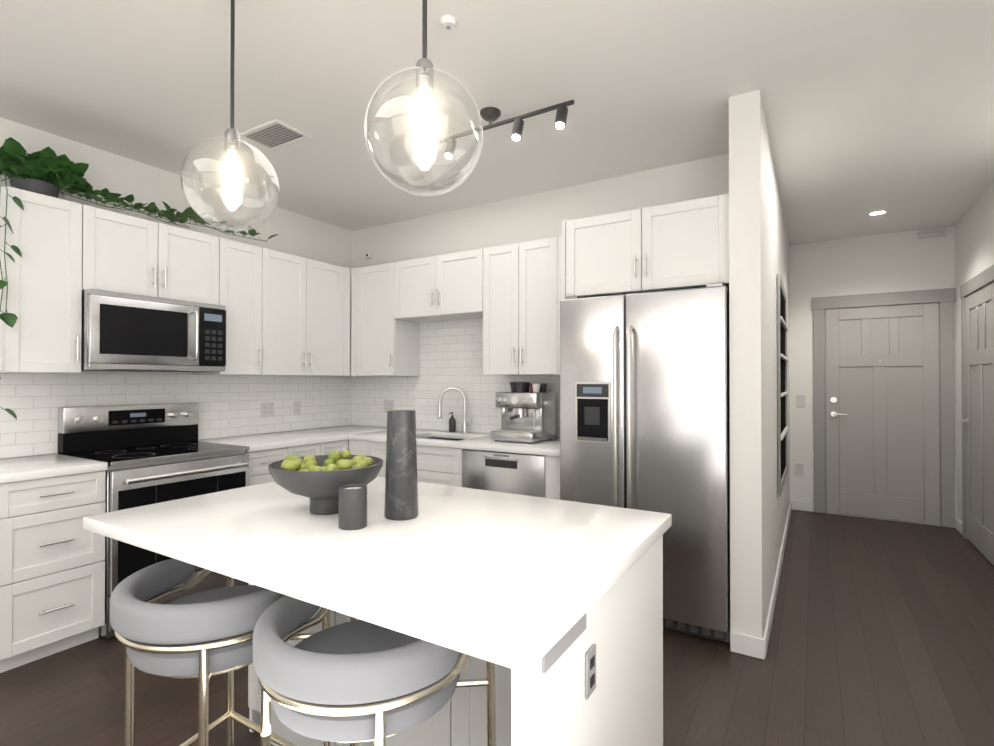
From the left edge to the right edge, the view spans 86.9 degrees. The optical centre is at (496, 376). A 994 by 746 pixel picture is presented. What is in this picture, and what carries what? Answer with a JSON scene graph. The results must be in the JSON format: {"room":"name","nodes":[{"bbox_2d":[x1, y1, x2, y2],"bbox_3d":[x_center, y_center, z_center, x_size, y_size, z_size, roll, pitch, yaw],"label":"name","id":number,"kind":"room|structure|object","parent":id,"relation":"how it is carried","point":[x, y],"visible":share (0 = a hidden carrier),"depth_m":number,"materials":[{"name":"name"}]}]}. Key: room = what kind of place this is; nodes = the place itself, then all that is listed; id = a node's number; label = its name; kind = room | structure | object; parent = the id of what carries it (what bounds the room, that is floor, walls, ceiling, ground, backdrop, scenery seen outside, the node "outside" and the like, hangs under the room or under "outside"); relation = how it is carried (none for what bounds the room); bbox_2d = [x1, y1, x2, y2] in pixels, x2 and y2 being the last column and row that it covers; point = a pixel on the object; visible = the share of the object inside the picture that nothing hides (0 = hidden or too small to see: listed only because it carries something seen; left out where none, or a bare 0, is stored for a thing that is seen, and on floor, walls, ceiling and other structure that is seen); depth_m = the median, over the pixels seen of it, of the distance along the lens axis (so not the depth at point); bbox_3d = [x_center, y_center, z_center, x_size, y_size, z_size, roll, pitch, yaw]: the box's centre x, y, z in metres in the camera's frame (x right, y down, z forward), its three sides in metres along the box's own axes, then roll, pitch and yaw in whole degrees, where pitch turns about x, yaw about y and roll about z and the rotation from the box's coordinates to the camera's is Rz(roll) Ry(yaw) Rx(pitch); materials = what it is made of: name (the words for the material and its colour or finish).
{"room":"kitchen","nodes":[
{"label":"kitchen","id":0,"kind":"room"},
{"bbox_2d":[0,117,351,458],"bbox_3d":[-3.223,-0.025,1.970,0.120,2.740,7.240,0,0,31],"label":"wall","id":1,"kind":"structure","parent":0,"point":[299,235],"depth_m":3.60,"materials":[{"name":"white paint"}]},
{"bbox_2d":[0,186,99,373],"bbox_3d":[-2.451,-0.480,2.813,0.327,0.918,0.375,0,0,31],"label":"upper cabinet","id":2,"kind":"object","parent":1,"relation":"attached to","point":[58,240],"depth_m":2.71,"materials":[{"name":"white wood"}]},
{"bbox_2d":[0,137,278,419],"bbox_3d":[-2.158,-0.442,3.190,0.418,1.518,1.736,0,0,31],"label":"pothos plant","id":3,"kind":"object","parent":2,"relation":"on","point":[47,171],"visible":0.98,"depth_m":2.77,"materials":[{"name":"green plant"}]},
{"bbox_2d":[100,208,223,305],"bbox_3d":[-2.187,-0.703,3.253,0.327,0.465,0.763,0,0,31],"label":"upper cabinet","id":4,"kind":"object","parent":1,"relation":"attached to","point":[139,256],"depth_m":3.17,"materials":[{"name":"white wood"}]},
{"bbox_2d":[81,289,225,371],"bbox_3d":[-2.127,-0.252,3.215,0.449,0.436,0.760,0,0,31],"label":"microwave","id":5,"kind":"object","parent":4,"relation":"attached to","point":[124,332],"visible":0.94,"depth_m":3.05,"materials":[{"name":"silver metal"}]},
{"bbox_2d":[0,371,351,458],"bbox_3d":[-2.058,0.206,3.773,0.006,0.472,2.703,0,0,31],"label":"tile backsplash","id":6,"kind":"structure","parent":1,"relation":"attached to","point":[229,405],"depth_m":3.61,"materials":[{"name":"white tile"}]},
{"bbox_2d":[261,402,273,417],"bbox_3d":[-1.818,0.261,4.157,0.005,0.115,0.115,0,0,31],"label":"outlet","id":7,"kind":"object","parent":6,"relation":"attached to","point":[267,409],"depth_m":4.15,"materials":[{"name":"white plastic"}]},
{"bbox_2d":[294,401,300,414],"bbox_3d":[-1.673,0.262,4.397,0.005,0.115,0.070,0,0,31],"label":"outlet","id":8,"kind":"object","parent":6,"relation":"attached to","point":[297,404],"depth_m":4.40,"materials":[{"name":"white plastic"}]},
{"bbox_2d":[192,238,271,375],"bbox_3d":[-1.907,-0.473,3.714,0.327,0.918,0.433,0,0,31],"label":"upper cabinet","id":9,"kind":"object","parent":1,"relation":"attached to","point":[247,267],"depth_m":3.68,"materials":[{"name":"white wood"}]},
{"bbox_2d":[272,250,349,375],"bbox_3d":[-1.624,-0.470,4.183,0.327,0.918,0.891,0,0,31],"label":"upper cabinet","id":10,"kind":"object","parent":1,"relation":"attached to","point":[287,314],"depth_m":4.12,"materials":[{"name":"white wood"}]},
{"bbox_2d":[0,510,993,745],"bbox_3d":[-0.406,1.394,1.847,5.060,0.100,9.920,0,0,31],"label":"floor","id":11,"kind":"structure","parent":0,"point":[881,632],"depth_m":2.38,"materials":[{"name":"brown wood"}]},
{"bbox_2d":[0,470,105,672],"bbox_3d":[-2.370,0.913,2.658,0.617,0.872,0.421,0,0,31],"label":"base cabinet","id":12,"kind":"object","parent":11,"relation":"on","point":[52,576],"depth_m":2.49,"materials":[{"name":"white wood"}]},
{"bbox_2d":[0,454,107,483],"bbox_3d":[-2.371,0.455,2.645,0.632,0.040,0.452,0,0,31],"label":"countertop","id":13,"kind":"structure","parent":12,"relation":"on","point":[15,469],"depth_m":2.57,"materials":[{"name":"white stone"}]},
{"bbox_2d":[58,402,249,637],"bbox_3d":[-2.011,0.763,3.140,0.716,1.179,0.764,0,0,31],"label":"range","id":14,"kind":"object","parent":11,"relation":"on","point":[149,454],"visible":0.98,"depth_m":3.04,"materials":[{"name":"silver metal"}]},
{"bbox_2d":[110,559,330,745],"bbox_3d":[-0.804,0.947,1.491,0.511,0.776,0.478,0,0,31],"label":"bar stool","id":15,"kind":"object","parent":11,"relation":"on","point":[203,636],"visible":0.79,"depth_m":1.31,"materials":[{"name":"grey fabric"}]},
{"bbox_2d":[245,446,299,583],"bbox_3d":[-1.766,0.920,3.657,0.617,0.872,0.368,0,0,31],"label":"base cabinet","id":16,"kind":"object","parent":11,"relation":"on","point":[259,473],"depth_m":3.45,"materials":[{"name":"white wood"}]},
{"bbox_2d":[300,440,348,456],"bbox_3d":[-1.575,0.922,3.974,0.617,0.872,0.600,0,0,31],"label":"base cabinet","id":17,"kind":"object","parent":11,"relation":"on","point":[320,448],"depth_m":3.87,"materials":[{"name":"white wood"}]},
{"bbox_2d":[198,429,343,451],"bbox_3d":[-1.644,0.463,3.848,0.632,0.040,0.817,0,0,31],"label":"countertop","id":18,"kind":"structure","parent":17,"relation":"on","point":[266,441],"depth_m":3.78,"materials":[{"name":"white stone"}]},
{"bbox_2d":[253,595,495,745],"bbox_3d":[-0.319,0.945,1.256,0.511,0.776,0.478,0,0,31],"label":"bar stool","id":19,"kind":"object","parent":11,"relation":"on","point":[354,681],"visible":0.88,"depth_m":1.07,"materials":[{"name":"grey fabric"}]},
{"bbox_2d":[349,437,464,486],"bbox_3d":[-0.536,0.922,4.065,1.068,0.872,0.617,0,0,31],"label":"base cabinet","id":20,"kind":"object","parent":11,"relation":"on","point":[440,465],"depth_m":3.66,"materials":[{"name":"white wood"}]},
{"bbox_2d":[316,425,559,456],"bbox_3d":[-0.497,0.465,4.018,2.420,0.040,0.662,0,0,31],"label":"countertop","id":21,"kind":"structure","parent":20,"relation":"on","point":[473,441],"depth_m":3.67,"materials":[{"name":"white stone"}]},
{"bbox_2d":[429,437,463,440],"bbox_3d":[-0.402,0.570,3.948,0.537,0.169,0.377,0,0,31],"label":"sink","id":22,"kind":"object","parent":21,"relation":"in","point":[445,438],"depth_m":4.17,"materials":[{"name":"silver metal"}]},
{"bbox_2d":[449,412,455,431],"bbox_3d":[-0.364,0.364,4.234,0.056,0.162,0.069,0,0,31],"label":"soap bottle","id":23,"kind":"object","parent":21,"relation":"on","point":[452,424],"visible":1,"depth_m":4.22,"materials":[{"name":"grey plastic"}]},
{"bbox_2d":[438,387,471,432],"bbox_3d":[-0.331,0.261,4.161,0.265,0.368,0.141,0,0,31],"label":"faucet","id":24,"kind":"object","parent":21,"relation":"on","point":[465,426],"visible":1,"depth_m":4.16,"materials":[{"name":"silver metal"}]},
{"bbox_2d":[491,381,555,443],"bbox_3d":[0.185,0.236,3.641,0.355,0.411,0.432,0,0,31],"label":"espresso machine","id":25,"kind":"object","parent":21,"relation":"on","point":[527,416],"visible":1,"depth_m":3.59,"materials":[{"name":"silver metal"}]},
{"bbox_2d":[248,535,662,745],"bbox_3d":[-0.335,0.896,1.584,1.458,0.891,0.928,0,0,31],"label":"kitchen island","id":26,"kind":"object","parent":11,"relation":"on","point":[593,676],"visible":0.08,"depth_m":1.27,"materials":[{"name":"white wood"}]},
{"bbox_2d":[83,476,671,672],"bbox_3d":[-0.347,0.431,1.564,1.480,0.037,0.935,0,0,31],"label":"island countertop","id":27,"kind":"structure","parent":26,"relation":"on","point":[522,583],"depth_m":1.23,"materials":[{"name":"white stone"}]},
{"bbox_2d":[268,450,383,514],"bbox_3d":[-0.522,0.324,1.615,0.338,0.175,0.338,0,0,31],"label":"fruit bowl","id":28,"kind":"object","parent":27,"relation":"on","point":[318,480],"visible":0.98,"depth_m":1.52,"materials":[{"name":"grey ceramic"}]},
{"bbox_2d":[338,484,366,529],"bbox_3d":[-0.396,0.356,1.442,0.076,0.110,0.076,0,0,31],"label":"candle","id":29,"kind":"object","parent":27,"relation":"on","point":[352,507],"visible":0.98,"depth_m":1.41,"materials":[{"name":"grey wax"}]},
{"bbox_2d":[384,410,417,519],"bbox_3d":[-0.283,0.255,1.553,0.100,0.312,0.100,0,0,31],"label":"vase","id":30,"kind":"object","parent":27,"relation":"on","point":[401,491],"visible":1,"depth_m":1.51,"materials":[{"name":"grey stone"}]},
{"bbox_2d":[462,449,544,497],"bbox_3d":[0.173,0.917,3.602,0.617,0.856,0.582,0,0,31],"label":"dishwasher","id":31,"kind":"object","parent":11,"relation":"on","point":[515,473],"visible":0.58,"depth_m":3.35,"materials":[{"name":"silver metal"}]},
{"bbox_2d":[560,282,729,642],"bbox_3d":[0.909,0.436,3.075,0.896,1.810,0.758,0,0,31],"label":"refrigerator","id":32,"kind":"object","parent":11,"relation":"on","point":[645,401],"visible":0.75,"depth_m":2.73,"materials":[{"name":"silver metal"}]},
{"bbox_2d":[0,0,993,244],"bbox_3d":[-0.406,-1.446,1.867,5.060,0.100,9.920,0,0,31],"label":"ceiling","id":33,"kind":"structure","parent":0,"point":[872,105],"depth_m":2.55,"materials":[{"name":"white paint"}]},
{"bbox_2d":[180,0,279,230],"bbox_3d":[-0.928,-0.956,1.840,0.310,0.880,0.310,0,0,31],"label":"pendant light","id":34,"kind":"object","parent":33,"relation":"hanging from","point":[231,174],"visible":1,"depth_m":1.83,"materials":[{"name":"clear glass"}]},
{"bbox_2d":[240,119,310,150],"bbox_3d":[-1.277,-1.380,3.006,0.350,0.014,0.230,0,0,31],"label":"ceiling vent","id":35,"kind":"object","parent":33,"relation":"in","point":[274,134],"visible":0.96,"depth_m":3.00,"materials":[{"name":"white metal"}]},
{"bbox_2d":[364,0,482,195],"bbox_3d":[-0.192,-0.944,1.395,0.310,0.910,0.310,0,0,31],"label":"pendant light","id":36,"kind":"object","parent":33,"relation":"hanging from","point":[424,119],"visible":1,"depth_m":1.38,"materials":[{"name":"clear glass"}]},
{"bbox_2d":[440,15,456,30],"bbox_3d":[-0.189,-1.379,2.051,0.064,0.029,0.064,0,0,31],"label":"smoke detector","id":37,"kind":"object","parent":33,"relation":"attached to","point":[448,22],"visible":0.98,"depth_m":2.03,"materials":[{"name":"white plastic"}]},
{"bbox_2d":[438,100,573,158],"bbox_3d":[0.021,-1.292,2.718,0.810,0.194,0.110,0,0,31],"label":"track light","id":38,"kind":"object","parent":33,"relation":"attached to","point":[490,115],"visible":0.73,"depth_m":2.65,"materials":[{"name":"black metal"}]},
{"bbox_2d":[867,210,888,215],"bbox_3d":[3.193,-1.374,4.401,0.150,0.005,0.150,0,0,31],"label":"recessed light","id":39,"kind":"object","parent":33,"relation":"in","point":[877,212],"visible":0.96,"depth_m":4.40,"materials":[{"name":"white"}]},
{"bbox_2d":[352,155,723,437],"bbox_3d":[0.107,-0.010,4.118,3.360,2.740,0.120,0,0,31],"label":"wall","id":40,"kind":"structure","parent":0,"point":[537,216],"depth_m":3.97,"materials":[{"name":"white paint"}]},
{"bbox_2d":[365,252,370,258],"bbox_3d":[-1.183,-1.115,4.814,0.060,0.050,0.031,0,0,31],"label":"sensor","id":41,"kind":"object","parent":40,"relation":"attached to","point":[368,255],"visible":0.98,"depth_m":4.80,"materials":[{"name":"white plastic"}]},
{"bbox_2d":[351,262,419,375],"bbox_3d":[-0.953,-0.468,4.496,0.483,0.918,0.327,0,0,31],"label":"upper cabinet","id":42,"kind":"object","parent":40,"relation":"attached to","point":[381,344],"depth_m":4.36,"materials":[{"name":"white wood"}]},
{"bbox_2d":[395,249,482,323],"bbox_3d":[-0.383,-0.699,4.154,0.849,0.460,0.327,0,0,31],"label":"upper cabinet","id":43,"kind":"object","parent":40,"relation":"attached to","point":[446,287],"depth_m":4.00,"materials":[{"name":"white wood"}]},
{"bbox_2d":[352,318,559,437],"bbox_3d":[-0.314,-0.011,4.295,2.391,0.913,0.007,0,0,31],"label":"tile backsplash","id":44,"kind":"structure","parent":40,"relation":"attached to","point":[451,353],"depth_m":4.36,"materials":[{"name":"white tile"}]},
{"bbox_2d":[384,400,393,412],"bbox_3d":[-0.966,0.264,4.681,0.115,0.115,0.005,0,0,31],"label":"outlet","id":45,"kind":"object","parent":44,"relation":"attached to","point":[388,404],"depth_m":4.68,"materials":[{"name":"white plastic"}]},
{"bbox_2d":[479,236,558,374],"bbox_3d":[0.233,-0.473,3.780,0.589,0.918,0.327,0,0,31],"label":"upper cabinet","id":46,"kind":"object","parent":40,"relation":"attached to","point":[510,295],"depth_m":3.63,"materials":[{"name":"white wood"}]},
{"bbox_2d":[559,236,561,374],"bbox_3d":[0.531,-0.474,3.599,0.220,0.918,0.327,0,0,31],"label":"filler panel","id":47,"kind":"object","parent":40,"relation":"attached to","point":[560,237],"depth_m":3.48,"materials":[{"name":"white wood"}]},
{"bbox_2d":[562,193,728,299],"bbox_3d":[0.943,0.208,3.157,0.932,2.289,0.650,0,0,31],"label":"upper cabinet","id":48,"kind":"object","parent":40,"relation":"attached to","point":[676,245],"visible":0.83,"depth_m":2.89,"materials":[{"name":"white wood"}]},
{"bbox_2d":[724,89,767,637],"bbox_3d":[1.212,-0.021,2.562,0.140,2.740,0.002,0,0,31],"label":"wall","id":49,"kind":"structure","parent":0,"point":[744,163],"depth_m":2.57,"materials":[{"name":"white paint"}]},
{"bbox_2d":[764,149,791,600],"bbox_3d":[2.339,-0.007,4.428,0.140,2.740,2.680,0,0,31],"label":"wall","id":50,"kind":"structure","parent":0,"point":[764,253],"depth_m":3.38,"materials":[{"name":"white paint"}]},
{"bbox_2d":[760,500,792,659],"bbox_3d":[2.156,1.309,3.958,0.020,0.099,3.414,0,0,31],"label":"baseboard","id":51,"kind":"structure","parent":50,"relation":"attached to","point":[764,641],"depth_m":3.06,"materials":[{"name":"white wood"}]},
{"bbox_2d":[777,274,787,496],"bbox_3d":[2.216,0.060,4.058,0.027,1.520,1.120,0,0,31],"label":"wall shelf","id":52,"kind":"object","parent":50,"relation":"attached to","point":[782,392],"depth_m":3.95,"materials":[{"name":"grey"}]},
{"bbox_2d":[792,226,955,525],"bbox_3d":[3.621,-0.002,5.149,1.290,2.740,0.120,0,0,31],"label":"wall","id":53,"kind":"structure","parent":0,"point":[897,261],"depth_m":5.22,"materials":[{"name":"white paint"}]},
{"bbox_2d":[795,463,802,475],"bbox_3d":[3.100,0.949,5.383,0.075,0.120,0.005,0,0,31],"label":"outlet","id":54,"kind":"object","parent":53,"relation":"attached to","point":[798,467],"depth_m":5.38,"materials":[{"name":"white plastic"}]},
{"bbox_2d":[796,395,804,406],"bbox_3d":[3.114,0.249,5.379,0.075,0.120,0.006,0,0,31],"label":"light switch","id":55,"kind":"object","parent":53,"relation":"attached to","point":[800,400],"depth_m":5.38,"materials":[{"name":"white plastic"}]},
{"bbox_2d":[825,303,939,524],"bbox_3d":[3.660,0.337,5.008,0.884,2.035,0.073,0,0,31],"label":"entry door","id":56,"kind":"structure","parent":53,"relation":"in","point":[882,417],"depth_m":5.02,"materials":[{"name":"grey wood"}]},
{"bbox_2d":[812,288,955,527],"bbox_3d":[3.673,0.281,5.029,1.114,2.169,0.024,0,0,31],"label":"door frame","id":57,"kind":"structure","parent":53,"relation":"attached to","point":[945,299],"depth_m":4.87,"materials":[{"name":"grey wood"}]},
{"bbox_2d":[918,230,945,238],"bbox_3d":[4.006,-1.315,4.837,0.200,0.050,0.028,0,0,31],"label":"air vent","id":58,"kind":"object","parent":53,"relation":"attached to","point":[932,234],"visible":0.98,"depth_m":4.82,"materials":[{"name":"white metal"}]},
{"bbox_2d":[952,183,993,521],"bbox_3d":[1.703,-0.035,0.571,0.120,2.740,9.940,0,0,31],"label":"wall","id":59,"kind":"structure","parent":0,"point":[973,235],"depth_m":4.50,"materials":[{"name":"white paint"}]},
{"bbox_2d":[955,517,961,533],"bbox_3d":[4.070,1.313,4.616,0.016,0.099,0.308,0,0,31],"label":"baseboard","id":60,"kind":"structure","parent":59,"relation":"attached to","point":[958,524],"depth_m":4.63,"materials":[{"name":"white wood"}]},
{"bbox_2d":[959,282,993,564],"bbox_3d":[3.687,0.339,4.043,0.073,2.018,0.874,0,0,31],"label":"hall door","id":61,"kind":"structure","parent":59,"relation":"in","point":[979,328],"depth_m":4.02,"materials":[{"name":"grey wood"}]},
{"bbox_2d":[960,264,993,538],"bbox_3d":[3.708,0.287,4.031,0.024,2.144,1.084,0,0,31],"label":"door frame","id":62,"kind":"structure","parent":59,"relation":"attached to","point":[984,278],"depth_m":4.41,"materials":[{"name":"grey wood"}]}
]}

